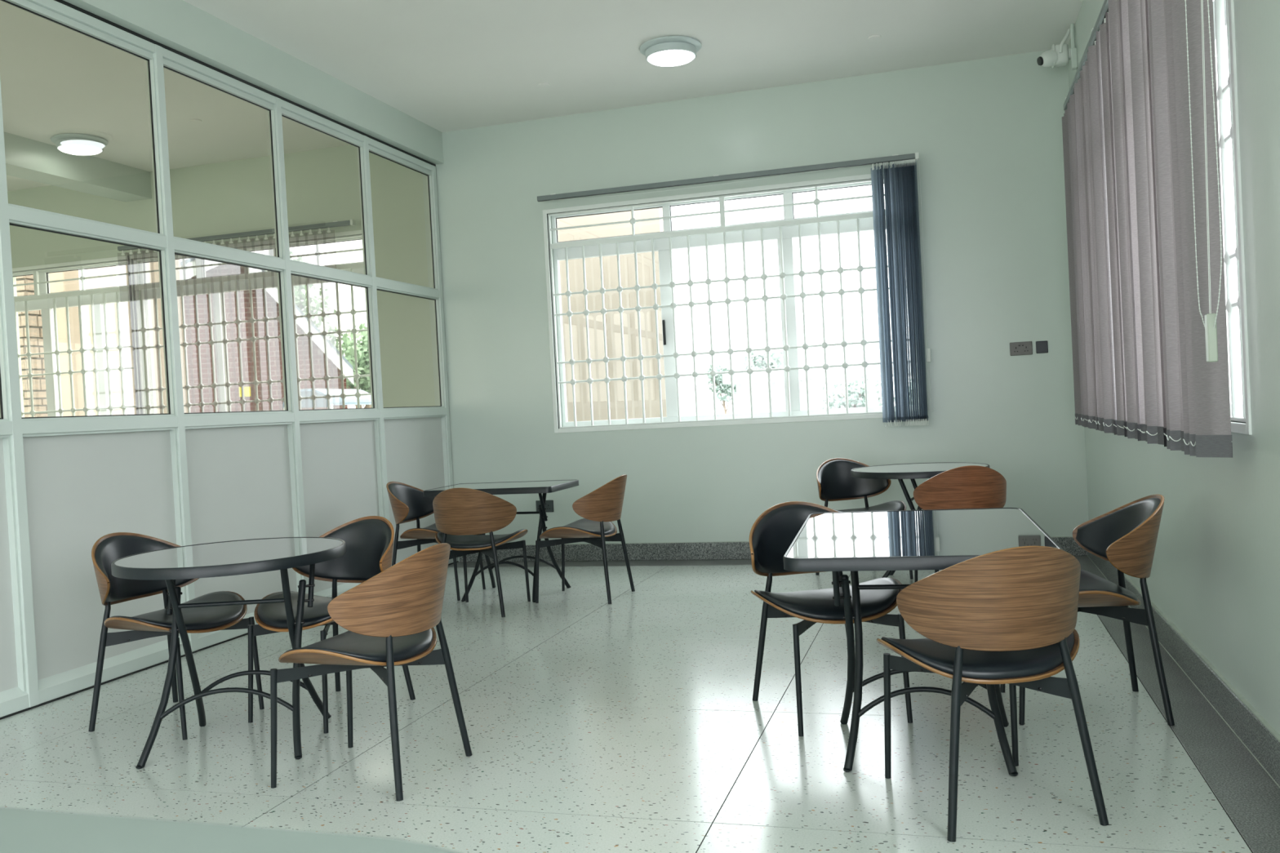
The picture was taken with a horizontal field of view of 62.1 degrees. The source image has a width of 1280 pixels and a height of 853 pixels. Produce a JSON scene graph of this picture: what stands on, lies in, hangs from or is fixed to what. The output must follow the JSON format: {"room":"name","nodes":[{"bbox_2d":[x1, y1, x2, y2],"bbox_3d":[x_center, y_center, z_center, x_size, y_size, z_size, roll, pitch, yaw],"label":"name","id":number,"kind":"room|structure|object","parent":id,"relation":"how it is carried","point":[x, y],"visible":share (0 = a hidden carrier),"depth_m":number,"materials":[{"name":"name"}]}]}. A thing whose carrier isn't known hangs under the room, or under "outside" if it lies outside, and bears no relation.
{"room":"cafeteria","nodes":[
{"label":"cafeteria","id":0,"kind":"room"},
{"bbox_2d":[0,0,458,719],"bbox_3d":[-3.258,-0.350,3.530,0.080,3.356,11.363,-3,1,16],"label":"wall partition","id":1,"kind":"structure","parent":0,"point":[67,483],"depth_m":5.82,"materials":[{"name":"white metal"}]},
{"bbox_2d":[63,0,443,164],"bbox_3d":[-3.348,-2.156,3.498,0.203,0.261,11.363,-3,1,16],"label":"ceiling beam","id":2,"kind":"structure","parent":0,"point":[180,25],"depth_m":6.60,"materials":[{"name":"paint"}]},
{"bbox_2d":[264,250,336,332],"bbox_3d":[-11.563,-1.996,33.215,3.608,7.389,4.143,-4,1,-44],"label":"tree","id":3,"kind":"object","parent":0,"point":[300,295],"visible":0.1,"depth_m":33.00,"materials":[{"name":"green plant"}]},
{"bbox_2d":[0,0,1083,191],"bbox_3d":[-5.031,-2.308,3.986,13.916,0.200,11.803,-3,1,16],"label":"ceiling","id":4,"kind":"structure","parent":0,"point":[448,65],"depth_m":7.14,"materials":[{"name":"paint"}]},
{"bbox_2d":[4,131,151,201],"bbox_3d":[-6.225,-2.029,4.345,0.300,0.245,11.363,-3,1,16],"label":"ceiling beam","id":5,"kind":"structure","parent":4,"relation":"attached to","point":[26,158],"depth_m":8.95,"materials":[{"name":"paint"}]},
{"bbox_2d":[50,133,108,155],"bbox_3d":[-4.519,-2.260,8.580,0.414,0.108,0.414,-3,1,16],"label":"ceiling lamp","id":6,"kind":"object","parent":4,"relation":"attached to","point":[76,144],"visible":1,"depth_m":8.47,"materials":[{"name":"white plastic"}]},
{"bbox_2d":[57,144,102,155],"bbox_3d":[-4.518,-2.243,8.580,0.312,0.074,0.312,-3,1,16],"label":"diffuser","id":7,"kind":"object","parent":6,"relation":"attached to","point":[76,149],"depth_m":8.52,"materials":[{"name":"white plastic"}]},
{"bbox_2d":[190,119,202,123],"bbox_3d":[-3.430,-2.359,8.216,0.088,0.011,0.088,-3,1,16],"label":"ceiling plate","id":8,"kind":"object","parent":4,"relation":"attached to","point":[194,121],"visible":1,"depth_m":8.20,"materials":[{"name":"paint"}]},
{"bbox_2d":[640,35,702,66],"bbox_3d":[0.206,-2.480,7.084,0.414,0.108,0.414,-3,1,16],"label":"ceiling lamp","id":9,"kind":"object","parent":4,"relation":"attached to","point":[676,50],"visible":1,"depth_m":6.97,"materials":[{"name":"white plastic"}]},
{"bbox_2d":[647,49,694,66],"bbox_3d":[0.207,-2.463,7.084,0.312,0.074,0.312,-3,1,16],"label":"diffuser","id":10,"kind":"object","parent":9,"relation":"attached to","point":[656,57],"depth_m":7.02,"materials":[{"name":"white plastic"}]},
{"bbox_2d":[867,35,881,39],"bbox_3d":[1.570,-2.600,7.112,0.088,0.011,0.088,-3,1,16],"label":"ceiling plate","id":11,"kind":"object","parent":4,"relation":"attached to","point":[873,37],"visible":1,"depth_m":7.10,"materials":[{"name":"paint"}]},
{"bbox_2d":[7,49,1088,561],"bbox_3d":[-3.304,-0.583,9.574,13.916,3.617,0.220,-3,1,16],"label":"wall","id":12,"kind":"structure","parent":0,"point":[986,133],"depth_m":8.35,"materials":[{"name":"green paint"}]},
{"bbox_2d":[12,255,138,417],"bbox_3d":[-5.418,-0.639,10.157,1.608,1.826,0.170,-3,1,16],"label":"window","id":13,"kind":"structure","parent":12,"relation":"in","point":[46,306],"depth_m":10.13,"materials":[{"name":"paint"}]},
{"bbox_2d":[12,259,136,417],"bbox_3d":[-5.431,-0.637,10.112,1.540,1.758,0.036,-3,1,16],"label":"window grille","id":14,"kind":"object","parent":13,"relation":"attached to","point":[36,282],"visible":0.69,"depth_m":10.06,"materials":[{"name":"metal"}]},
{"bbox_2d":[117,245,141,255],"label":"vertical blind","id":15,"kind":"object","parent":12,"relation":"attached to","point":[122,248],"depth_m":9.69,"materials":[{"name":"black"}]},
{"bbox_2d":[133,256,167,413],"bbox_3d":[-4.521,-0.836,9.839,0.282,1.442,0.036,-3,1,16],"label":"window grille","id":16,"kind":"object","parent":12,"relation":"in","point":[155,286],"depth_m":9.85,"materials":[{"name":"metal"}]},
{"bbox_2d":[186,228,275,244],"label":"vertical blind","id":17,"kind":"object","parent":12,"relation":"attached to","point":[272,231],"depth_m":9.36,"materials":[{"name":"black"}]},
{"bbox_2d":[129,230,364,413],"bbox_3d":[-3.482,-0.730,9.587,2.488,1.826,0.170,-3,1,16],"label":"window","id":18,"kind":"structure","parent":12,"relation":"in","point":[272,282],"depth_m":9.73,"materials":[{"name":"paint"}]},
{"bbox_2d":[174,254,284,413],"bbox_3d":[-3.697,-0.859,9.597,1.069,1.465,0.036,-3,1,16],"label":"window grille","id":19,"kind":"object","parent":18,"relation":"attached to","point":[253,339],"depth_m":9.60,"materials":[{"name":"metal"}]},
{"bbox_2d":[288,234,362,265],"bbox_3d":[-2.738,-1.530,9.294,0.717,0.224,0.036,-3,1,16],"label":"window grille","id":20,"kind":"object","parent":18,"relation":"attached to","point":[317,254],"depth_m":9.30,"materials":[{"name":"metal"}]},
{"bbox_2d":[288,219,355,236],"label":"vertical blind","id":21,"kind":"object","parent":12,"relation":"attached to","point":[352,222],"depth_m":9.12,"materials":[{"name":"black"}]},
{"bbox_2d":[291,275,370,409],"bbox_3d":[-2.695,-0.751,9.307,0.724,1.198,0.036,-3,1,16],"label":"window grille","id":22,"kind":"object","parent":12,"relation":"in","point":[353,311],"depth_m":9.32,"materials":[{"name":"metal"}]},
{"bbox_2d":[535,500,553,512],"bbox_3d":[-0.785,0.657,8.754,0.153,0.098,0.015,-3,1,16],"label":"wall socket","id":23,"kind":"object","parent":12,"relation":"attached to","point":[548,504],"visible":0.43,"depth_m":8.74,"materials":[{"name":"black plastic"}]},
{"bbox_2d":[542,173,919,433],"bbox_3d":[0.689,-0.926,8.359,2.953,1.826,0.170,-3,1,16],"label":"window","id":24,"kind":"structure","parent":12,"relation":"in","point":[661,246],"depth_m":8.42,"materials":[{"name":"paint"}]},
{"bbox_2d":[547,177,920,428],"bbox_3d":[0.676,-0.924,8.313,2.885,1.758,0.036,-3,1,16],"label":"window grille","id":25,"kind":"object","parent":24,"relation":"attached to","point":[723,228],"visible":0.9,"depth_m":8.33,"materials":[{"name":"metal"}]},
{"bbox_2d":[537,152,932,426],"bbox_3d":[0.669,-0.935,8.192,2.990,1.983,0.161,-3,1,16],"label":"vertical blind","id":26,"kind":"object","parent":24,"relation":"attached to","point":[902,221],"visible":1,"depth_m":7.81,"materials":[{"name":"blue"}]},
{"bbox_2d":[458,536,1088,562],"bbox_3d":[0.842,0.965,8.286,4.943,0.139,0.018,-3,1,16],"label":"baseboard","id":27,"kind":"structure","parent":12,"relation":"attached to","point":[726,549],"depth_m":8.50,"materials":[{"name":"grey stone"}]},
{"bbox_2d":[1009,341,1032,355],"bbox_3d":[2.752,-0.563,7.678,0.152,0.096,0.015,-3,1,16],"label":"wall socket","id":28,"kind":"object","parent":12,"relation":"attached to","point":[1025,348],"visible":1,"depth_m":7.67,"materials":[{"name":"black plastic"}]},
{"bbox_2d":[1035,340,1048,353],"bbox_3d":[2.888,-0.571,7.640,0.080,0.087,0.011,-3,1,16],"label":"blank plate","id":29,"kind":"object","parent":12,"relation":"attached to","point":[1042,347],"visible":1,"depth_m":7.63,"materials":[{"name":"grey plastic"}]},
{"bbox_2d":[0,555,1279,852],"bbox_3d":[-4.843,1.479,4.054,13.496,0.150,11.363,-3,1,16],"label":"floor","id":30,"kind":"structure","parent":0,"point":[633,723],"depth_m":3.86,"materials":[{"name":"white tile"}]},
{"bbox_2d":[88,532,264,740],"bbox_3d":[-2.000,0.850,4.520,0.587,0.799,0.589,-3,1,23],"label":"dining chair","id":31,"kind":"object","parent":30,"relation":"on","point":[109,548],"visible":0.67,"depth_m":4.49,"materials":[{"name":"black leather"}]},
{"bbox_2d":[95,535,193,602],"bbox_3d":[-2.159,0.604,4.577,0.241,0.270,0.513,-3,1,23],"label":"chair back","id":32,"kind":"object","parent":31,"relation":"on","point":[108,548],"depth_m":4.59,"materials":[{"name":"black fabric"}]},
{"bbox_2d":[109,591,244,630],"bbox_3d":[-1.955,0.793,4.499,0.462,0.092,0.562,-3,1,23],"label":"seat cushion","id":33,"kind":"object","parent":31,"relation":"on","point":[222,617],"depth_m":4.45,"materials":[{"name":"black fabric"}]},
{"bbox_2d":[111,537,346,768],"bbox_3d":[-1.566,0.859,4.146,0.850,0.748,0.850,-3,1,16],"label":"cafe table","id":34,"kind":"object","parent":30,"relation":"on","point":[242,557],"visible":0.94,"depth_m":4.06,"materials":[{"name":"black glass"}]},
{"bbox_2d":[0,807,457,852],"bbox_3d":[-0.815,0.778,0.618,1.620,0.950,0.578,-3,1,16],"label":"countertop","id":35,"kind":"structure","parent":30,"relation":"on","point":[21,830],"depth_m":0.71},
{"bbox_2d":[247,515,415,733],"bbox_3d":[-1.317,0.814,4.549,0.589,0.799,0.587,-2,1,29],"label":"dining chair","id":36,"kind":"object","parent":30,"relation":"on","point":[369,540],"visible":0.59,"depth_m":4.68,"materials":[{"name":"black leather"}]},
{"bbox_2d":[257,591,334,628],"bbox_3d":[-1.345,0.761,4.503,0.562,0.092,0.462,-2,1,29],"label":"seat cushion","id":37,"kind":"object","parent":36,"relation":"on","point":[269,615],"depth_m":4.41,"materials":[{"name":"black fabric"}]},
{"bbox_2d":[295,519,391,580],"bbox_3d":[-1.254,0.555,4.684,0.513,0.270,0.241,-2,1,29],"label":"cushion","id":38,"kind":"object","parent":36,"relation":"on","point":[368,541],"depth_m":4.75,"materials":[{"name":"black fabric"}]},
{"bbox_2d":[270,542,472,801],"bbox_3d":[-0.929,0.808,3.703,0.587,0.799,0.589,-3,1,21],"label":"dining chair","id":39,"kind":"object","parent":30,"relation":"on","point":[390,618],"visible":1,"depth_m":3.54,"materials":[{"name":"brown wood"}]},
{"bbox_2d":[283,628,433,662],"bbox_3d":[-0.980,0.755,3.720,0.462,0.092,0.562,-3,1,21],"label":"seat cushion","id":40,"kind":"object","parent":39,"relation":"on","point":[347,646],"depth_m":3.60,"materials":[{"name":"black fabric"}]},
{"bbox_2d":[386,481,485,600],"bbox_3d":[-1.442,0.771,7.366,0.587,0.799,0.589,-3,1,15],"label":"dining chair","id":41,"kind":"object","parent":30,"relation":"on","point":[408,503],"visible":0.59,"depth_m":7.34,"materials":[{"name":"black leather"}]},
{"bbox_2d":[388,483,435,521],"bbox_3d":[-1.608,0.526,7.402,0.241,0.270,0.513,-3,1,15],"label":"cushion","id":42,"kind":"object","parent":41,"relation":"on","point":[408,503],"depth_m":7.50,"materials":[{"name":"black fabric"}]},
{"bbox_2d":[404,523,439,532],"bbox_3d":[-1.395,0.714,7.352,0.462,0.092,0.562,-3,1,15],"label":"seat cushion","id":43,"kind":"object","parent":41,"relation":"on","point":[432,528],"depth_m":7.09,"materials":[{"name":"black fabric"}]},
{"bbox_2d":[432,488,530,617],"bbox_3d":[-1.012,0.760,6.698,0.589,0.799,0.587,-3,1,13],"label":"dining chair","id":44,"kind":"object","parent":30,"relation":"on","point":[460,514],"visible":0.98,"depth_m":6.49,"materials":[{"name":"black wood"}]},
{"bbox_2d":[436,528,524,548],"bbox_3d":[-1.004,0.704,6.748,0.562,0.092,0.462,-3,1,13],"label":"seat cushion","id":45,"kind":"object","parent":44,"relation":"on","point":[468,541],"depth_m":6.59,"materials":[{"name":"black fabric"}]},
{"bbox_2d":[422,480,578,602],"bbox_3d":[-0.916,0.772,7.237,0.919,0.748,0.615,-3,1,16],"label":"cafe table","id":46,"kind":"object","parent":30,"relation":"on","point":[544,487],"visible":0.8,"depth_m":7.12,"materials":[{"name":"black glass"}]},
{"bbox_2d":[535,474,635,604],"bbox_3d":[-0.353,0.721,6.961,0.587,0.799,0.589,-3,1,19],"label":"dining chair","id":47,"kind":"object","parent":30,"relation":"on","point":[602,506],"visible":1,"depth_m":6.79,"materials":[{"name":"black wood"}]},
{"bbox_2d":[542,518,615,535],"bbox_3d":[-0.404,0.669,6.977,0.462,0.092,0.562,-3,1,19],"label":"seat cushion","id":48,"kind":"object","parent":47,"relation":"on","point":[584,526],"depth_m":6.78,"materials":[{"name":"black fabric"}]},
{"bbox_2d":[749,501,912,736],"bbox_3d":[0.716,0.714,4.172,0.589,0.799,0.587,-3,1,-12],"label":"dining chair","id":49,"kind":"object","parent":30,"relation":"on","point":[773,532],"visible":0.63,"depth_m":4.17,"materials":[{"name":"black leather"}]},
{"bbox_2d":[752,504,831,573],"bbox_3d":[0.669,0.461,4.322,0.513,0.270,0.241,-3,1,-12],"label":"cushion","id":50,"kind":"object","parent":49,"relation":"on","point":[775,529],"depth_m":4.35,"materials":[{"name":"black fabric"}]},
{"bbox_2d":[754,577,899,619],"bbox_3d":[0.724,0.660,4.120,0.562,0.092,0.462,-3,1,-12],"label":"seat cushion","id":51,"kind":"object","parent":49,"relation":"on","point":[815,604],"depth_m":3.99,"materials":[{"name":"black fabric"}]},
{"bbox_2d":[815,457,913,579],"bbox_3d":[1.487,0.621,7.211,0.589,0.799,0.587,-3,1,-17],"label":"dining chair","id":52,"kind":"object","parent":30,"relation":"on","point":[835,482],"visible":0.45,"depth_m":7.39,"materials":[{"name":"black leather"}]},
{"bbox_2d":[817,459,888,499],"bbox_3d":[1.428,0.369,7.359,0.513,0.270,0.241,-3,1,-17],"label":"cushion","id":53,"kind":"object","parent":52,"relation":"on","point":[835,480],"depth_m":7.41,"materials":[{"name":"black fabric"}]},
{"bbox_2d":[831,500,904,511],"bbox_3d":[1.499,0.567,7.161,0.562,0.092,0.462,-3,1,-17],"label":"seat cushion","id":54,"kind":"object","parent":52,"relation":"on","point":[895,505],"depth_m":7.20,"materials":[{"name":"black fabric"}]},
{"bbox_2d":[850,462,990,577],"bbox_3d":[1.816,0.636,6.849,0.864,0.748,0.864,-3,1,16],"label":"cafe table","id":55,"kind":"object","parent":30,"relation":"on","point":[900,472],"visible":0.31,"depth_m":6.67,"materials":[{"name":"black glass"}]},
{"bbox_2d":[782,507,1064,776],"bbox_3d":[0.978,0.729,3.699,0.820,0.757,1.156,-3,1,13],"label":"cafe table","id":56,"kind":"object","parent":30,"relation":"on","point":[854,542],"visible":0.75,"depth_m":3.55,"materials":[{"name":"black glass"}]},
{"bbox_2d":[913,465,1006,582],"bbox_3d":[1.902,0.615,6.317,0.589,0.799,0.587,-3,1,2],"label":"dining chair","id":57,"kind":"object","parent":30,"relation":"on","point":[971,486],"visible":0.52,"depth_m":6.08,"materials":[{"name":"black wood"}]},
{"bbox_2d":[876,545,1108,842],"bbox_3d":[1.019,0.716,3.140,0.589,0.799,0.587,-3,1,-7],"label":"dining chair","id":58,"kind":"object","parent":30,"relation":"on","point":[1009,616],"visible":0.99,"depth_m":2.94,"materials":[{"name":"black wood"}]},
{"bbox_2d":[880,632,1075,679],"bbox_3d":[1.009,0.661,3.190,0.562,0.092,0.462,-3,1,-7],"label":"seat cushion","id":59,"kind":"object","parent":58,"relation":"on","point":[948,661],"depth_m":3.01,"materials":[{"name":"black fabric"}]},
{"bbox_2d":[1000,493,1174,725],"bbox_3d":[1.676,0.666,4.021,0.587,0.799,0.589,-3,1,10],"label":"dining chair","id":60,"kind":"object","parent":30,"relation":"on","point":[1125,536],"visible":0.64,"depth_m":3.86,"materials":[{"name":"black"}]},
{"bbox_2d":[1079,568,1137,600],"bbox_3d":[1.623,0.614,4.029,0.462,0.092,0.562,-3,1,10],"label":"seat cushion","id":61,"kind":"object","parent":60,"relation":"on","point":[1092,587],"depth_m":3.98,"materials":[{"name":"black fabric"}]},
{"bbox_2d":[1075,497,1159,558],"bbox_3d":[1.819,0.407,3.989,0.241,0.270,0.513,-3,1,10],"label":"cushion","id":62,"kind":"object","parent":60,"relation":"on","point":[1131,530],"depth_m":4.07,"materials":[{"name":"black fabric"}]},
{"bbox_2d":[1067,0,1279,735],"bbox_3d":[1.600,-0.707,1.981,0.220,3.617,11.583,-3,1,16],"label":"wall","id":63,"kind":"structure","parent":0,"point":[1215,574],"depth_m":3.47,"materials":[{"name":"green paint"}]},
{"bbox_2d":[1036,28,1071,68],"bbox_3d":[2.813,-2.559,7.210,0.239,0.236,0.148,-3,1,16],"label":"security camera","id":64,"kind":"object","parent":63,"relation":"attached to","point":[1059,55],"visible":0.97,"depth_m":7.17,"materials":[{"name":"white plastic"}]},
{"bbox_2d":[1070,22,1077,70],"bbox_3d":[2.877,-2.524,7.061,0.036,0.297,0.064,-3,1,16],"label":"conduit","id":65,"kind":"object","parent":63,"relation":"attached to","point":[1073,56],"visible":1,"depth_m":7.05,"materials":[{"name":"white plastic"}]},
{"bbox_2d":[1062,0,1232,457],"bbox_3d":[2.159,-0.956,4.687,0.198,2.016,4.165,-3,1,16],"label":"vertical blind","id":66,"kind":"object","parent":63,"relation":"attached to","point":[1140,132],"visible":1,"depth_m":4.17,"materials":[{"name":"grey fabric"}]},
{"bbox_2d":[1087,551,1279,788],"bbox_3d":[1.603,1.030,2.142,0.021,0.141,11.345,-3,1,16],"label":"baseboard","id":67,"kind":"structure","parent":63,"relation":"attached to","point":[1256,735],"depth_m":3.89,"materials":[{"name":"grey stone"}]},
{"bbox_2d":[1213,0,1251,435],"bbox_3d":[2.371,-0.967,4.758,0.170,1.888,3.048,-3,1,16],"label":"window","id":68,"kind":"structure","parent":63,"relation":"in","point":[1237,428],"depth_m":3.33,"materials":[{"name":"paint"}]},
{"bbox_2d":[1213,0,1245,422],"bbox_3d":[2.326,-0.965,4.771,0.036,1.820,2.980,-3,1,16],"label":"window grille","id":69,"kind":"object","parent":68,"relation":"attached to","point":[1223,91],"visible":0.07,"depth_m":3.60,"materials":[{"name":"metal"}]},
{"label":"outside","id":70,"kind":"structure","parent":0,"visible":0},
{"bbox_3d":[-3.041,1.168,42.631,150.000,0.150,160.000,-3,1,16],"label":"ground","id":71,"kind":"structure","parent":70,"visible":0},
{"bbox_2d":[16,275,48,417],"bbox_3d":[-7.916,-0.376,13.866,0.385,4.436,0.393,-3,1,16],"label":"stone pier","id":72,"kind":"structure","parent":71,"relation":"on","point":[35,326],"depth_m":13.69,"materials":[{"name":"brown stone"}]},
{"bbox_2d":[48,270,84,416],"bbox_3d":[-7.286,-0.587,13.584,0.360,4.800,0.360,-3,1,16],"label":"porch column","id":73,"kind":"structure","parent":71,"relation":"on","point":[66,286],"depth_m":13.46,"materials":[{"name":"beige paint"}]},
{"bbox_2d":[84,266,123,415],"bbox_3d":[-6.730,-0.613,13.420,0.360,4.800,0.360,-3,1,16],"label":"porch column","id":74,"kind":"structure","parent":71,"relation":"on","point":[105,282],"depth_m":13.34,"materials":[{"name":"white paint"}]},
{"bbox_2d":[125,259,187,414],"bbox_3d":[-6.882,-0.761,15.232,0.600,5.050,0.400,-3,1,16],"label":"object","id":75,"kind":"object","parent":71,"relation":"on","point":[153,276],"depth_m":15.01,"materials":[{"name":"beige paint"}]},
{"bbox_2d":[180,257,353,413],"bbox_3d":[-7.190,-0.697,20.548,3.170,4.770,6.570,-3,1,-15],"label":"building","id":76,"kind":"structure","parent":71,"relation":"on","point":[272,295],"depth_m":17.68,"materials":[{"name":"brown"}]},
{"bbox_2d":[282,388,371,410],"bbox_3d":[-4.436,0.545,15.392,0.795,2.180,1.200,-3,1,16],"label":"car","id":77,"kind":"object","parent":71,"relation":"on","point":[366,399],"visible":0.33,"depth_m":15.32,"materials":[{"name":"white metal"}]},
{"bbox_2d":[326,322,371,408],"bbox_3d":[-7.933,-0.713,30.221,3.338,4.554,3.206,-3,1,16],"label":"tree","id":78,"kind":"object","parent":71,"relation":"on","point":[362,354],"visible":0.2,"depth_m":29.67,"materials":[{"name":"green plant"}]},
{"bbox_2d":[556,207,666,422],"bbox_3d":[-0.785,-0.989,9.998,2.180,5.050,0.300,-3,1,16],"label":"building","id":79,"kind":"structure","parent":71,"relation":"on","point":[627,265],"depth_m":9.69,"materials":[{"name":"beige paint"}]},
{"bbox_2d":[706,364,736,413],"bbox_3d":[3.263,-0.808,40.714,1.434,3.212,1.718,-3,1,16],"label":"tree","id":80,"kind":"object","parent":71,"relation":"on","point":[720,388],"visible":0.51,"depth_m":40.29,"materials":[{"name":"green plant"}]},
{"bbox_2d":[742,348,783,370],"bbox_3d":[5.351,-1.336,44.175,2.179,3.931,1.950,-3,1,16],"label":"tree","id":81,"kind":"object","parent":71,"relation":"on","point":[759,362],"visible":0.38,"depth_m":43.86,"materials":[{"name":"green plant"}]},
{"bbox_2d":[722,362,913,413],"bbox_3d":[6.323,-0.533,32.534,6.800,2.620,4.000,-3,1,16],"label":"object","id":82,"kind":"object","parent":71,"relation":"on","point":[759,379],"visible":0.31,"depth_m":31.40,"materials":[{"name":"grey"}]},
{"bbox_2d":[815,378,882,409],"bbox_3d":[7.414,-0.636,37.458,2.449,2.558,2.547,-3,1,16],"label":"tree","id":83,"kind":"object","parent":71,"relation":"on","point":[858,399],"visible":0.46,"depth_m":37.02,"materials":[{"name":"green plant"}]},
{"bbox_2d":[893,382,916,404],"bbox_3d":[10.253,-0.707,37.617,2.577,2.397,2.331,-3,1,16],"label":"tree","id":84,"kind":"object","parent":71,"relation":"on","point":[908,382],"visible":0.02,"depth_m":37.37,"materials":[{"name":"green plant"}]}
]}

